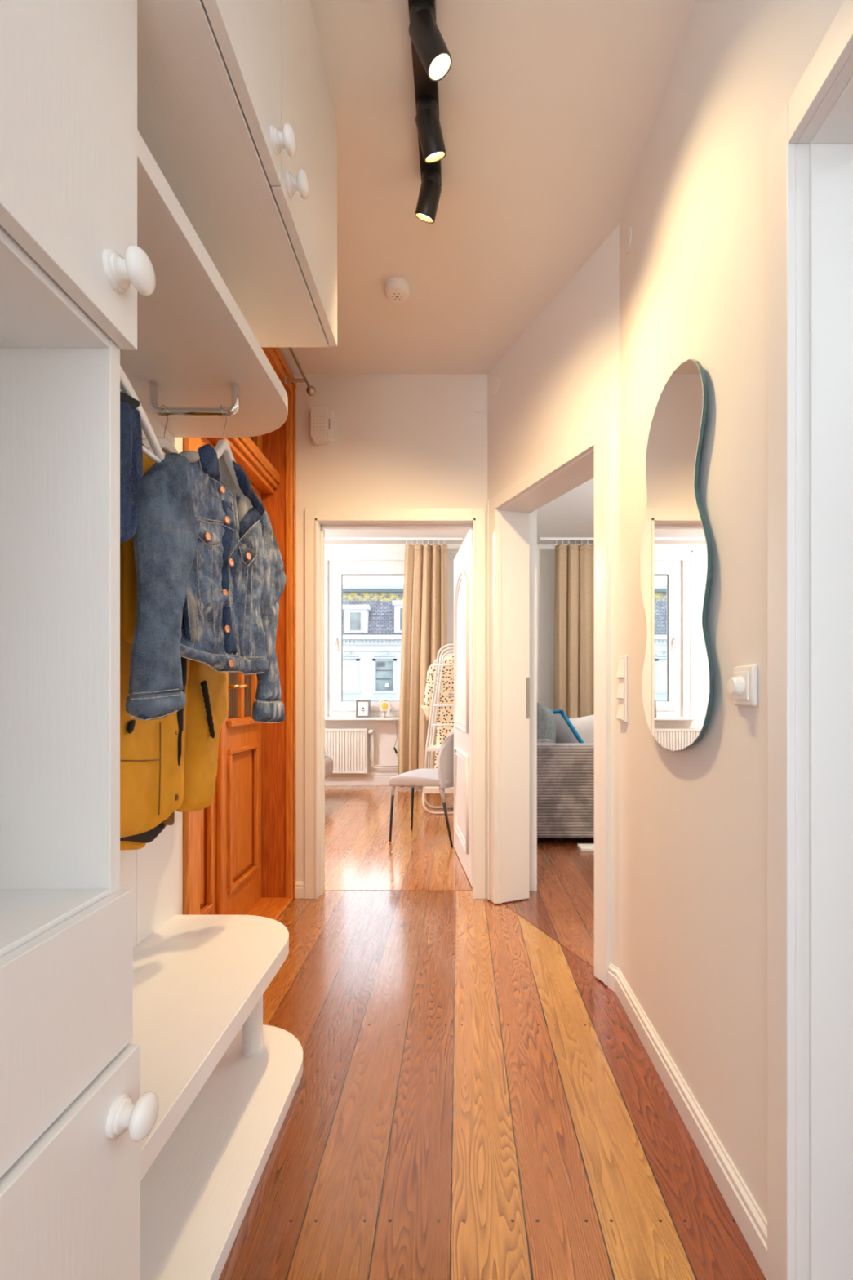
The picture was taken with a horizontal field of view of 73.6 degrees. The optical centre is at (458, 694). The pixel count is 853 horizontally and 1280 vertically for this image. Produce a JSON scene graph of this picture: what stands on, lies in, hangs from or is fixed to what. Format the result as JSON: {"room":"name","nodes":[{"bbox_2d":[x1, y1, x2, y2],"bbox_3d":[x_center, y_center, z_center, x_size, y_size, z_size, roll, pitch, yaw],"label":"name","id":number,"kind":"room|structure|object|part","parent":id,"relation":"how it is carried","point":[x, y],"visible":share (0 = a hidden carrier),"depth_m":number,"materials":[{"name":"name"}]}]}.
{"room":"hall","nodes":[
{"label":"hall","id":0,"kind":"room"},
{"bbox_2d":[293,374,487,897],"bbox_3d":[-1.480,-0.380,2.998,3.640,2.860,0.105,0,0,0],"label":"wall","id":1,"kind":"structure","parent":0,"point":[401,441],"depth_m":2.94,"materials":[{"name":"white paint"}]},
{"bbox_2d":[295,881,304,898],"bbox_3d":[-0.820,1.008,2.938,0.056,0.082,0.015,0,0,0],"label":"baseboard","id":2,"kind":"structure","parent":1,"relation":"attached to","point":[300,886],"depth_m":2.93,"materials":[{"name":"white wood"}]},
{"bbox_2d":[310,407,333,444],"bbox_3d":[-0.701,-1.383,2.923,0.112,0.175,0.043,0,0,0],"label":"door chime","id":3,"kind":"object","parent":1,"relation":"attached to","point":[322,420],"visible":1,"depth_m":2.90,"materials":[{"name":"white plastic"}]},
{"bbox_2d":[304,507,485,899],"bbox_3d":[-0.326,0.043,2.994,0.932,2.013,0.151,0,0,0],"label":"trim","id":4,"kind":"structure","parent":1,"relation":"attached to","point":[317,520],"depth_m":2.92,"materials":[{"name":"white wood"}]},
{"bbox_2d":[445,528,472,886],"bbox_3d":[0.008,0.059,3.491,0.101,1.967,0.822,0,0,-7],"label":"door","id":5,"kind":"structure","parent":1,"relation":"in","point":[463,561],"depth_m":3.39,"materials":[{"name":"white wood"}]},
{"bbox_3d":[-0.054,0.050,3.795,0.062,0.142,0.143,0,0,0],"label":"handle","id":6,"kind":"part","parent":5,"relation":"part of","materials":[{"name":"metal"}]},
{"bbox_3d":[0.015,0.620,3.492,0.026,0.559,0.580,0,0,-7],"label":"moulding","id":7,"kind":"part","parent":5,"relation":"part of","materials":[{"name":"white wood"}]},
{"bbox_3d":[0.015,-0.273,3.492,0.026,0.980,0.587,0,0,-7],"label":"moulding","id":8,"kind":"part","parent":5,"relation":"part of","materials":[{"name":"white wood"}]},
{"bbox_2d":[324,544,461,772],"bbox_3d":[-1.470,-0.380,6.750,3.660,2.860,0.300,0,0,0],"label":"wall","id":9,"kind":"structure","parent":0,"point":[384,731],"depth_m":6.60,"materials":[{"name":"white paint"}]},
{"bbox_2d":[324,728,398,773],"bbox_3d":[-1.438,0.642,6.541,1.975,0.515,0.115,0,0,0],"label":"radiator","id":10,"kind":"object","parent":9,"relation":"attached to","point":[348,748],"visible":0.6,"depth_m":6.50,"materials":[{"name":"white metal"}]},
{"bbox_3d":[-1.728,0.645,6.520,1.345,0.470,0.040,0,0,0],"label":"panel","id":11,"kind":"part","parent":10,"relation":"part of","materials":[{"name":"white paint"}]},
{"bbox_2d":[324,550,456,719],"bbox_3d":[-0.830,-0.693,6.555,1.640,1.955,0.270,0,0,0],"label":"window","id":12,"kind":"structure","parent":9,"relation":"attached to","point":[338,563],"depth_m":6.60,"materials":[{"name":"white plastic"}]},
{"bbox_3d":[-1.418,-0.610,6.577,0.028,0.160,0.051,0,0,0],"label":"handle","id":13,"kind":"part","parent":12,"relation":"part of","materials":[{"name":"white plastic"}]},
{"bbox_3d":[-0.830,0.273,6.513,1.640,0.025,0.185,0,0,0],"label":"sill","id":14,"kind":"part","parent":12,"relation":"part of","materials":[{"name":"white"}]},
{"bbox_2d":[355,699,370,717],"bbox_3d":[-1.090,0.160,6.495,0.160,0.209,0.062,0,0,0],"label":"picture frame","id":15,"kind":"object","parent":12,"relation":"on","point":[362,706],"visible":0.98,"depth_m":6.48,"materials":[{"name":"grey wood"}]},
{"bbox_2d":[357,702,368,715],"bbox_3d":[-1.090,0.158,6.484,0.116,0.160,0.023,0,0,0],"label":"print","id":16,"kind":"object","parent":15,"relation":"attached to","point":[362,707],"depth_m":6.48,"materials":[{"name":"white paper"}]},
{"bbox_3d":[-0.830,-0.660,6.655,1.400,1.820,0.070,0,0,0],"label":"frame","id":17,"kind":"part","parent":12,"relation":"part of","materials":[{"name":"white"}]},
{"bbox_3d":[-0.830,-0.660,6.636,1.274,1.694,0.068,0,0,0],"label":"sash","id":18,"kind":"part","parent":12,"relation":"part of","materials":[{"name":"white"}]},
{"bbox_2d":[377,699,398,757],"bbox_3d":[-0.764,0.468,6.454,0.323,0.826,0.087,0,0,22],"label":"globe lamp","id":19,"kind":"object","parent":12,"relation":"on","point":[384,705],"visible":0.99,"depth_m":6.47,"materials":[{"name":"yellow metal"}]},
{"bbox_3d":[-0.843,0.130,6.490,0.072,0.090,0.072,0,0,0],"label":"bulb","id":20,"kind":"part","parent":19,"relation":"part of","materials":[{"name":"yellow glass"}]},
{"bbox_3d":[-0.711,0.565,6.426,0.219,0.631,0.056,0,0,11],"label":"cord","id":21,"kind":"part","parent":19,"relation":"part of","materials":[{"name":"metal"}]},
{"bbox_2d":[324,477,594,544],"bbox_3d":[0.400,-1.775,4.365,7.400,0.050,4.770,0,0,0],"label":"ceiling","id":22,"kind":"structure","parent":0,"point":[571,514],"depth_m":6.04,"materials":[{"name":"white paint"}]},
{"bbox_2d":[324,537,462,544],"bbox_3d":[-0.975,-1.710,6.330,2.050,0.077,0.030,0,0,0],"label":"track","id":23,"kind":"object","parent":22,"relation":"attached to","point":[411,539],"visible":0.82,"depth_m":6.32,"materials":[{"name":"white metal"}]},
{"bbox_2d":[397,543,447,786],"bbox_3d":[-0.402,-0.325,6.331,0.553,2.689,0.113,0,0,0],"label":"curtain","id":24,"kind":"object","parent":23,"relation":"hanging from","point":[424,606],"visible":0.8,"depth_m":6.32,"materials":[{"name":"beige fabric"}]},
{"bbox_2d":[539,537,594,544],"bbox_3d":[2.300,-1.710,6.330,2.800,0.077,0.030,0,0,0],"label":"track","id":25,"kind":"object","parent":22,"relation":"attached to","point":[556,539],"visible":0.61,"depth_m":6.32,"materials":[{"name":"white metal"}]},
{"bbox_2d":[554,543,594,718],"bbox_3d":[1.405,-0.325,6.319,0.685,2.689,0.127,0,0,0],"label":"curtain","id":26,"kind":"object","parent":25,"relation":"hanging from","point":[574,600],"visible":0.44,"depth_m":6.31,"materials":[{"name":"beige fabric"}]},
{"bbox_2d":[278,0,695,374],"bbox_3d":[-0.630,-1.685,0.420,2.540,0.050,5.140,0,0,0],"label":"ceiling","id":27,"kind":"structure","parent":0,"point":[548,109],"depth_m":1.77,"materials":[{"name":"white paint"}]},
{"bbox_2d":[384,276,409,302],"bbox_3d":[-0.250,-1.639,2.310,0.104,0.042,0.104,0,0,0],"label":"smoke detector","id":28,"kind":"object","parent":27,"relation":"attached to","point":[397,290],"visible":1,"depth_m":2.28,"materials":[{"name":"white plastic"}]},
{"bbox_2d":[408,0,452,223],"bbox_3d":[-0.077,-1.578,1.560,0.106,0.163,0.581,0,0,-2],"label":"track light","id":29,"kind":"object","parent":27,"relation":"attached to","point":[432,60],"visible":1,"depth_m":1.54,"materials":[{"name":"black metal"}]},
{"bbox_2d":[218,785,766,1279],"bbox_3d":[0.400,1.065,2.350,7.400,0.030,8.900,0,0,0],"label":"floor","id":30,"kind":"structure","parent":0,"point":[470,1101],"depth_m":1.48,"materials":[{"name":"brown wood"}]},
{"bbox_2d":[0,0,159,1279],"bbox_3d":[-0.632,0.033,0.490,0.468,2.035,0.620,0,0,0],"label":"tall cabinet","id":31,"kind":"object","parent":30,"relation":"on","point":[75,1118],"visible":1,"depth_m":0.74,"materials":[{"name":"white paint"}]},
{"bbox_3d":[-0.466,0.378,0.490,0.018,0.211,0.617,0,0,0],"label":"panel","id":32,"kind":"part","parent":31,"relation":"part of","materials":[{"name":"white paint"}]},
{"bbox_3d":[-0.462,-0.735,0.490,0.022,0.501,0.617,0,0,0],"label":"door","id":33,"kind":"part","parent":31,"relation":"part of","materials":[{"name":"white paint"}]},
{"bbox_3d":[-0.461,0.740,0.490,0.028,0.501,0.617,0,0,0],"label":"door","id":34,"kind":"part","parent":31,"relation":"part of","materials":[{"name":"white paint"}]},
{"bbox_3d":[-0.427,-0.554,0.743,0.048,0.053,0.053,0,0,0],"label":"knob","id":35,"kind":"part","parent":31,"relation":"part of","materials":[{"name":"white paint"}]},
{"bbox_3d":[-0.422,0.550,0.743,0.048,0.053,0.053,0,0,0],"label":"knob","id":36,"kind":"part","parent":31,"relation":"part of","materials":[{"name":"white ceramic"}]},
{"bbox_2d":[128,915,302,1279],"bbox_3d":[-0.649,0.861,1.273,0.438,0.376,0.944,0,0,0],"label":"bench","id":37,"kind":"object","parent":30,"relation":"on","point":[225,1082],"visible":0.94,"depth_m":1.25,"materials":[{"name":"white wood"}]},
{"bbox_3d":[-0.668,0.696,1.272,0.399,0.046,0.941,0,0,0],"label":"seat","id":38,"kind":"part","parent":37,"relation":"part of","materials":[{"name":"white wood"}]},
{"bbox_2d":[140,1024,302,1279],"bbox_3d":[-0.649,1.030,1.273,0.438,0.039,0.944,0,0,0],"label":"shelf","id":39,"kind":"object","parent":37,"relation":"attached to","point":[197,1194],"depth_m":1.23,"materials":[{"name":"white wood"}]},
{"bbox_3d":[-0.585,0.865,1.615,0.060,0.291,0.060,0,0,0],"label":"post","id":40,"kind":"part","parent":37,"relation":"part of","materials":[{"name":"white paint"}]},
{"bbox_2d":[324,751,333,778],"bbox_3d":[-2.250,0.790,5.225,1.900,0.520,1.450,0,0,0],"label":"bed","id":41,"kind":"object","parent":30,"relation":"on","point":[328,761],"visible":0.09,"depth_m":5.72,"materials":[{"name":"fabric"}]},
{"bbox_2d":[388,728,453,847],"bbox_3d":[-0.188,0.607,4.180,0.534,0.888,0.456,0,0,21],"label":"chair","id":42,"kind":"object","parent":30,"relation":"on","point":[442,777],"visible":0.54,"depth_m":3.96,"materials":[{"name":"grey fabric"}]},
{"bbox_3d":[-0.479,0.850,4.079,0.044,0.400,0.023,0,0,-30],"label":"leg","id":43,"kind":"part","parent":42,"relation":"part of","materials":[{"name":"black metal"}]},
{"bbox_3d":[-0.358,0.850,4.420,0.023,0.400,0.037,0,0,-30],"label":"leg","id":44,"kind":"part","parent":42,"relation":"part of","materials":[{"name":"black metal"}]},
{"bbox_3d":[-0.220,0.610,4.187,0.460,0.088,0.429,0,0,19],"label":"seat","id":45,"kind":"part","parent":42,"relation":"part of","materials":[{"name":"grey fabric"}]},
{"bbox_3d":[-0.009,0.405,4.113,0.147,0.485,0.457,0,0,19],"label":"backrest","id":46,"kind":"part","parent":42,"relation":"part of","materials":[{"name":"grey fabric"}]},
{"bbox_3d":[-0.084,0.849,3.940,0.108,0.403,0.023,0,0,30],"label":"leg","id":47,"kind":"part","parent":42,"relation":"part of","materials":[{"name":"black metal"}]},
{"bbox_2d":[422,644,453,813],"bbox_3d":[-0.060,0.300,5.192,0.519,1.498,0.415,0,0,0],"label":"clothes rack","id":48,"kind":"object","parent":30,"relation":"on","point":[426,789],"visible":0.56,"depth_m":5.00,"materials":[{"name":"white metal"}]},
{"bbox_2d":[426,745,440,751],"bbox_3d":[-0.203,0.480,5.117,0.145,0.030,0.265,0,0,0],"label":"shelf","id":49,"kind":"object","parent":48,"relation":"attached to","point":[431,748],"depth_m":4.98,"materials":[{"name":"white paint"}]},
{"bbox_2d":[422,786,453,793],"bbox_3d":[-0.062,0.840,5.128,0.505,0.050,0.285,0,0,0],"label":"shelf","id":50,"kind":"object","parent":48,"relation":"attached to","point":[426,789],"depth_m":4.98,"materials":[{"name":"white paint"}]},
{"bbox_2d":[434,649,453,662],"bbox_3d":[-0.060,-0.371,5.300,0.340,0.139,0.012,0,0,-1],"label":"hanger","id":51,"kind":"object","parent":48,"relation":"hanging from","point":[450,654],"visible":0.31,"depth_m":5.29,"materials":[{"name":"white paint"}]},
{"bbox_2d":[421,655,453,768],"bbox_3d":[-0.101,0.178,5.295,0.504,1.104,0.088,0,0,-7],"label":"dress","id":52,"kind":"object","parent":51,"relation":"hanging from","point":[445,714],"visible":0.38,"depth_m":5.27,"materials":[{"name":"beige fabric"}]},
{"bbox_2d":[537,738,594,843],"bbox_3d":[0.975,0.690,4.850,1.010,0.719,1.760,0,0,0],"label":"sofa","id":53,"kind":"object","parent":30,"relation":"on","point":[565,771],"visible":0.22,"depth_m":3.97,"materials":[{"name":"grey fabric"}]},
{"bbox_3d":[0.585,0.667,4.850,0.230,0.675,1.420,0,0,0],"label":"backrest","id":54,"kind":"part","parent":53,"relation":"part of","materials":[{"name":"grey fabric"}]},
{"bbox_2d":[537,702,555,742],"bbox_3d":[0.660,0.344,4.460,0.173,0.591,0.591,0,0,20],"label":"cushion","id":55,"kind":"object","parent":53,"relation":"on","point":[546,722],"visible":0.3,"depth_m":4.26,"materials":[{"name":"grey fabric"}]},
{"bbox_2d":[551,709,584,742],"bbox_3d":[0.913,0.374,5.010,0.334,0.510,0.595,0,0,-20],"label":"cushion","id":56,"kind":"object","parent":53,"relation":"on","point":[566,732],"visible":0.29,"depth_m":4.78,"materials":[{"name":"white fabric"}]},
{"bbox_2d":[568,714,594,742],"bbox_3d":[1.190,0.405,5.470,0.477,0.473,0.165,0,0,-6],"label":"cushion","id":57,"kind":"object","parent":53,"relation":"on","point":[584,726],"visible":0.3,"depth_m":5.40,"materials":[{"name":"beige fabric"}]},
{"bbox_2d":[577,844,594,851],"bbox_3d":[0.920,1.039,3.865,0.200,0.021,0.130,0,0,0],"label":"magazine","id":58,"kind":"object","parent":30,"relation":"on","point":[583,847],"visible":0.51,"depth_m":3.84,"materials":[{"name":"white paper"}]},
{"bbox_2d":[528,509,537,890],"bbox_3d":[0.360,-0.380,4.975,0.120,2.860,3.850,0,0,0],"label":"sliding door","id":59,"kind":"structure","parent":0,"point":[533,515],"depth_m":3.05,"materials":[{"name":"white paint"}]},
{"bbox_2d":[324,772,397,785],"bbox_3d":[-1.500,0.974,6.590,3.600,0.150,0.020,0,0,0],"label":"baseboard","id":60,"kind":"structure","parent":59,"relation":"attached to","point":[371,778],"depth_m":6.58,"materials":[{"name":"white wood"}]},
{"bbox_2d":[537,544,592,710],"bbox_3d":[2.230,-0.380,6.750,3.740,2.860,0.300,0,0,0],"label":"wall","id":61,"kind":"structure","parent":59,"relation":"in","point":[545,553],"depth_m":6.60,"materials":[{"name":"white paint"}]},
{"bbox_2d":[487,224,619,968],"bbox_3d":[0.437,-0.380,2.510,0.172,2.860,1.028,0,0,-24],"label":"wall","id":62,"kind":"structure","parent":0,"point":[559,380],"depth_m":2.24,"materials":[{"name":"white paint"}]},
{"bbox_2d":[525,677,529,718],"bbox_3d":[0.355,0.015,2.912,0.020,0.210,0.003,0,0,-24],"label":"trim","id":63,"kind":"structure","parent":62,"relation":"attached to","point":[527,679],"depth_m":2.91,"materials":[{"name":"metal"}]},
{"bbox_2d":[487,417,610,986],"bbox_3d":[0.431,0.025,2.513,0.205,2.039,0.950,0,0,-24],"label":"trim","id":64,"kind":"structure","parent":62,"relation":"attached to","point":[588,457],"depth_m":2.84,"materials":[{"name":"white wood"}]},
{"bbox_2d":[619,0,844,1220],"bbox_3d":[0.633,-0.380,-0.098,0.133,2.860,4.205,0,0,0],"label":"wall","id":65,"kind":"structure","parent":0,"point":[693,273],"depth_m":1.27,"materials":[{"name":"white paint"}]},
{"bbox_2d":[616,655,627,722],"bbox_3d":[0.557,-0.019,1.907,0.019,0.220,0.124,0,0,0],"label":"light switch","id":66,"kind":"object","parent":65,"relation":"attached to","point":[622,673],"visible":1,"depth_m":1.89,"materials":[{"name":"white plastic"}]},
{"bbox_2d":[624,226,631,253],"bbox_3d":[0.564,-1.515,1.895,0.005,0.072,0.072,0,0,0],"label":"cover","id":67,"kind":"object","parent":65,"relation":"attached to","point":[628,235],"visible":1,"depth_m":1.89,"materials":[{"name":"white paint"}]},
{"bbox_2d":[639,359,714,751],"bbox_3d":[0.553,-0.336,1.463,0.026,0.954,0.477,0,0,0],"label":"wall mirror","id":68,"kind":"object","parent":65,"relation":"attached to","point":[675,557],"visible":1,"depth_m":1.41,"materials":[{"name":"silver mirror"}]},
{"bbox_2d":[608,963,767,1279],"bbox_3d":[0.551,1.008,1.532,0.032,0.082,1.028,0,0,0],"label":"baseboard","id":69,"kind":"structure","parent":65,"relation":"attached to","point":[750,1220],"depth_m":1.30,"materials":[{"name":"white wood"}]},
{"bbox_2d":[727,664,757,706],"bbox_3d":[0.550,-0.018,1.115,0.033,0.080,0.080,0,0,0],"label":"dimmer switch","id":70,"kind":"object","parent":65,"relation":"attached to","point":[743,685],"visible":1,"depth_m":1.10,"materials":[{"name":"white plastic"}]},
{"bbox_3d":[0.543,-0.018,1.115,0.018,0.038,0.038,0,0,0],"label":"knob","id":71,"kind":"part","parent":70,"relation":"part of","materials":[{"name":"white plastic"}]},
{"bbox_3d":[0.554,-0.018,1.115,0.004,0.056,0.056,0,0,0],"label":"plate","id":72,"kind":"part","parent":70,"relation":"part of","materials":[{"name":"white plastic"}]},
{"bbox_2d":[767,0,852,1279],"bbox_3d":[0.633,0.028,0.553,0.163,2.045,0.953,0,0,0],"label":"trim","id":73,"kind":"structure","parent":65,"relation":"attached to","point":[810,146],"depth_m":0.95,"materials":[{"name":"white wood"}]},
{"bbox_3d":[-0.950,-0.380,0.375,0.140,2.860,5.150,0,0,0],"label":"wall","id":74,"kind":"structure","parent":0,"visible":0},
{"bbox_2d":[120,388,136,947],"bbox_3d":[-0.874,0.030,1.167,0.011,2.039,0.729,0,0,0],"label":"board","id":75,"kind":"object","parent":74,"relation":"attached to","point":[127,857],"visible":0.02,"depth_m":1.50,"materials":[{"name":"white paint"}]},
{"bbox_2d":[120,129,288,437],"bbox_3d":[-0.668,-0.767,1.270,0.399,0.119,0.939,0,0,0],"label":"shelf","id":76,"kind":"object","parent":75,"relation":"attached to","point":[197,353],"visible":0.56,"depth_m":1.29,"materials":[{"name":"white wood"}]},
{"bbox_2d":[120,364,164,462],"bbox_3d":[-0.632,-0.611,1.020,0.014,0.249,0.390,0,0,0],"label":"hanger","id":77,"kind":"object","parent":76,"relation":"hanging from","point":[126,386],"visible":0.27,"depth_m":1.14,"materials":[{"name":"white paint"}]},
{"bbox_2d":[120,391,142,542],"bbox_3d":[-0.637,-0.411,1.041,0.065,0.342,0.251,0,0,0],"label":"garment","id":78,"kind":"object","parent":77,"relation":"hanging from","point":[131,431],"visible":0.23,"depth_m":1.05,"materials":[{"name":"fabric"}]},
{"bbox_2d":[142,404,178,454],"bbox_3d":[-0.747,-0.623,1.444,0.022,0.224,0.400,0,0,6],"label":"hanger","id":79,"kind":"object","parent":76,"relation":"hanging from","point":[166,446],"visible":0.28,"depth_m":1.43,"materials":[{"name":"white paint"}]},
{"bbox_3d":[-0.747,-0.581,1.444,0.022,0.138,0.400,0,0,6],"label":"arm","id":80,"kind":"part","parent":79,"relation":"part of","materials":[{"name":"white paint"}]},
{"bbox_2d":[120,443,228,849],"bbox_3d":[-0.743,-0.119,1.486,0.112,1.008,0.637,0,0,5],"label":"jacket","id":81,"kind":"object","parent":79,"relation":"hanging from","point":[168,764],"visible":0.37,"depth_m":1.38,"materials":[{"name":"yellow fabric"}]},
{"bbox_3d":[-0.784,-0.119,1.525,0.019,1.008,0.567,0,0,6],"label":"panel","id":82,"kind":"part","parent":81,"relation":"part of","materials":[{"name":"yellow fabric"}]},
{"bbox_3d":[-0.732,-0.112,1.345,0.052,0.880,0.359,0,0,6],"label":"panel","id":83,"kind":"part","parent":81,"relation":"part of","materials":[{"name":"yellow fabric"}]},
{"bbox_3d":[-0.712,-0.109,1.604,0.054,0.868,0.240,0,0,6],"label":"panel","id":84,"kind":"part","parent":81,"relation":"part of","materials":[{"name":"yellow fabric"}]},
{"bbox_3d":[-0.670,-0.747,1.444,0.226,0.079,0.023,0,0,0],"label":"coat rail","id":85,"kind":"part","parent":76,"relation":"part of","materials":[{"name":"silver metal"}]},
{"bbox_2d":[213,404,253,512],"bbox_3d":[-0.597,-0.597,1.444,0.022,0.276,0.284,0,0,14],"label":"hanger","id":86,"kind":"object","parent":76,"relation":"hanging from","point":[223,446],"visible":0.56,"depth_m":1.45,"materials":[{"name":"white paint"}]},
{"bbox_2d":[125,444,285,723],"bbox_3d":[-0.598,-0.273,1.400,0.110,0.712,0.641,0,0,13],"label":"denim jacket","id":87,"kind":"object","parent":86,"relation":"hanging from","point":[211,577],"visible":0.97,"depth_m":1.31,"materials":[{"name":"blue fabric"}]},
{"bbox_3d":[-0.597,-0.308,1.371,0.081,0.498,0.239,0,0,0],"label":"panel","id":88,"kind":"part","parent":87,"relation":"part of","materials":[{"name":"blue fabric"}]},
{"bbox_3d":[-0.621,-0.359,1.496,0.015,0.539,0.341,0,0,14],"label":"panel","id":89,"kind":"part","parent":87,"relation":"part of","materials":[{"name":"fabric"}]},
{"bbox_3d":[-0.546,-0.263,1.496,0.032,0.418,0.167,0,0,14],"label":"panel","id":90,"kind":"part","parent":87,"relation":"part of","materials":[{"name":"blue fabric"}]},
{"bbox_3d":[-0.597,-0.553,1.444,0.022,0.189,0.284,0,0,14],"label":"arm","id":91,"kind":"part","parent":86,"relation":"part of","materials":[{"name":"white paint"}]},
{"bbox_2d":[136,408,182,945],"bbox_3d":[-0.874,0.030,1.661,0.011,2.039,0.254,0,0,0],"label":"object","id":92,"kind":"structure","parent":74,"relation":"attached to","point":[159,863],"depth_m":1.65,"materials":[{"name":"white paint"}]},
{"bbox_2d":[137,0,337,346],"bbox_3d":[-0.586,-1.325,0.836,0.564,0.669,1.572,0,0,0],"label":"upper cabinet","id":93,"kind":"object","parent":74,"relation":"attached to","point":[236,113],"visible":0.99,"depth_m":1.11,"materials":[{"name":"white wood"}]},
{"bbox_3d":[-0.356,-1.308,0.857,0.021,0.629,0.504,0,0,0],"label":"door","id":94,"kind":"part","parent":93,"relation":"part of","materials":[{"name":"white paint"}]},
{"bbox_3d":[-0.325,-1.036,1.062,0.042,0.046,0.046,0,0,0],"label":"knob","id":95,"kind":"part","parent":93,"relation":"part of","materials":[{"name":"white paint"}]},
{"bbox_3d":[-0.325,-1.036,1.153,0.042,0.046,0.046,0,0,0],"label":"knob","id":96,"kind":"part","parent":93,"relation":"part of","materials":[{"name":"white ceramic"}]},
{"bbox_3d":[-0.356,-1.308,1.367,0.021,0.629,0.509,0,0,0],"label":"door","id":97,"kind":"part","parent":93,"relation":"part of","materials":[{"name":"white paint"}]},
{"bbox_2d":[182,346,296,920],"bbox_3d":[-0.947,-0.285,2.366,0.217,2.670,1.153,0,0,0],"label":"door","id":98,"kind":"structure","parent":74,"relation":"in","point":[239,850],"depth_m":2.79,"materials":[{"name":"orange wood"}]},
{"bbox_3d":[-1.020,0.550,2.118,0.029,0.600,0.325,0,0,0],"label":"panel","id":99,"kind":"part","parent":98,"relation":"part of","materials":[{"name":"orange wood"}]},
{"bbox_3d":[-0.993,0.486,2.118,0.030,0.752,0.365,0,0,0],"label":"moulding","id":100,"kind":"part","parent":98,"relation":"part of","materials":[{"name":"orange wood"}]},
{"bbox_3d":[-0.997,0.550,2.280,0.022,0.576,0.024,0,0,0],"label":"moulding","id":101,"kind":"part","parent":98,"relation":"part of","materials":[{"name":"orange wood"}]},
{"bbox_3d":[-0.988,0.009,2.362,0.025,2.058,0.045,0,0,0],"label":"meeting post","id":102,"kind":"part","parent":98,"relation":"part of","materials":[{"name":"orange wood"}]},
{"bbox_3d":[-0.997,0.550,2.470,0.022,0.576,0.024,0,0,0],"label":"moulding","id":103,"kind":"part","parent":98,"relation":"part of","materials":[{"name":"orange wood"}]},
{"bbox_3d":[-0.948,-0.038,2.466,0.056,0.024,0.137,0,0,25],"label":"handle","id":104,"kind":"part","parent":98,"relation":"part of","materials":[{"name":"gold metal"}]},
{"bbox_3d":[-1.027,-0.407,2.635,0.006,1.045,0.350,0,0,0],"label":"glass pane","id":105,"kind":"part","parent":98,"relation":"part of","materials":[{"name":"glass"}]},
{"bbox_3d":[-1.020,0.550,2.635,0.029,0.600,0.330,0,0,0],"label":"panel","id":106,"kind":"part","parent":98,"relation":"part of","materials":[{"name":"orange wood"}]},
{"bbox_3d":[-0.993,0.486,2.635,0.030,0.752,0.370,0,0,0],"label":"moulding","id":107,"kind":"part","parent":98,"relation":"part of","materials":[{"name":"orange wood"}]},
{"bbox_3d":[-0.997,0.550,2.800,0.022,0.576,0.024,0,0,0],"label":"moulding","id":108,"kind":"part","parent":98,"relation":"part of","materials":[{"name":"orange wood"}]},
{"bbox_3d":[-1.025,-1.355,2.380,0.050,0.390,1.040,0,0,0],"label":"transom sash","id":109,"kind":"part","parent":98,"relation":"part of","materials":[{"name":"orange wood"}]},
{"bbox_2d":[283,346,315,395],"bbox_3d":[-0.775,-1.515,2.301,0.126,0.045,1.103,0,0,0],"label":"curtain rod","id":110,"kind":"object","parent":98,"relation":"attached to","point":[311,391],"visible":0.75,"depth_m":2.73,"materials":[{"name":"metal"}]},
{"bbox_3d":[-0.735,-1.515,2.275,0.013,0.013,1.050,0,0,0],"label":"rod","id":111,"kind":"part","parent":110,"relation":"part of","materials":[{"name":"metal"}]},
{"label":"outside","id":112,"kind":"structure","parent":0,"visible":0},
{"bbox_3d":[0.000,10.150,33.600,80.000,0.200,52.800,0,0,0],"label":"street","id":113,"kind":"object","parent":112,"visible":0},
{"bbox_2d":[342,584,403,702],"bbox_3d":[-2.000,2.432,28.750,28.000,15.237,6.500,0,0,0],"label":"apartment building","id":114,"kind":"structure","parent":113,"relation":"on","point":[372,614],"depth_m":26.00,"materials":[{"name":"white paint"}]},
{"bbox_3d":[-5.071,-0.875,26.015,0.793,1.354,0.070,0,0,0],"label":"pane","id":115,"kind":"part","parent":114,"relation":"part of","materials":[{"name":"white glass"}]},
{"bbox_3d":[-4.708,-3.353,26.035,0.496,0.826,0.130,0,0,0],"label":"pane","id":116,"kind":"part","parent":114,"relation":"part of","materials":[{"name":"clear glass"}]},
{"bbox_3d":[-2.000,-2.346,25.775,28.000,0.727,0.450,0,0,0],"label":"cornice","id":117,"kind":"part","parent":114,"relation":"part of","materials":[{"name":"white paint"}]},
{"bbox_3d":[-3.386,-0.875,26.015,0.793,1.354,0.070,0,0,0],"label":"pane","id":118,"kind":"part","parent":114,"relation":"part of","materials":[{"name":"clear glass"}]},
{"bbox_3d":[-2.428,-3.452,26.035,0.496,1.024,0.130,0,0,0],"label":"pane","id":119,"kind":"part","parent":114,"relation":"part of","materials":[{"name":"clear glass"}]}
]}

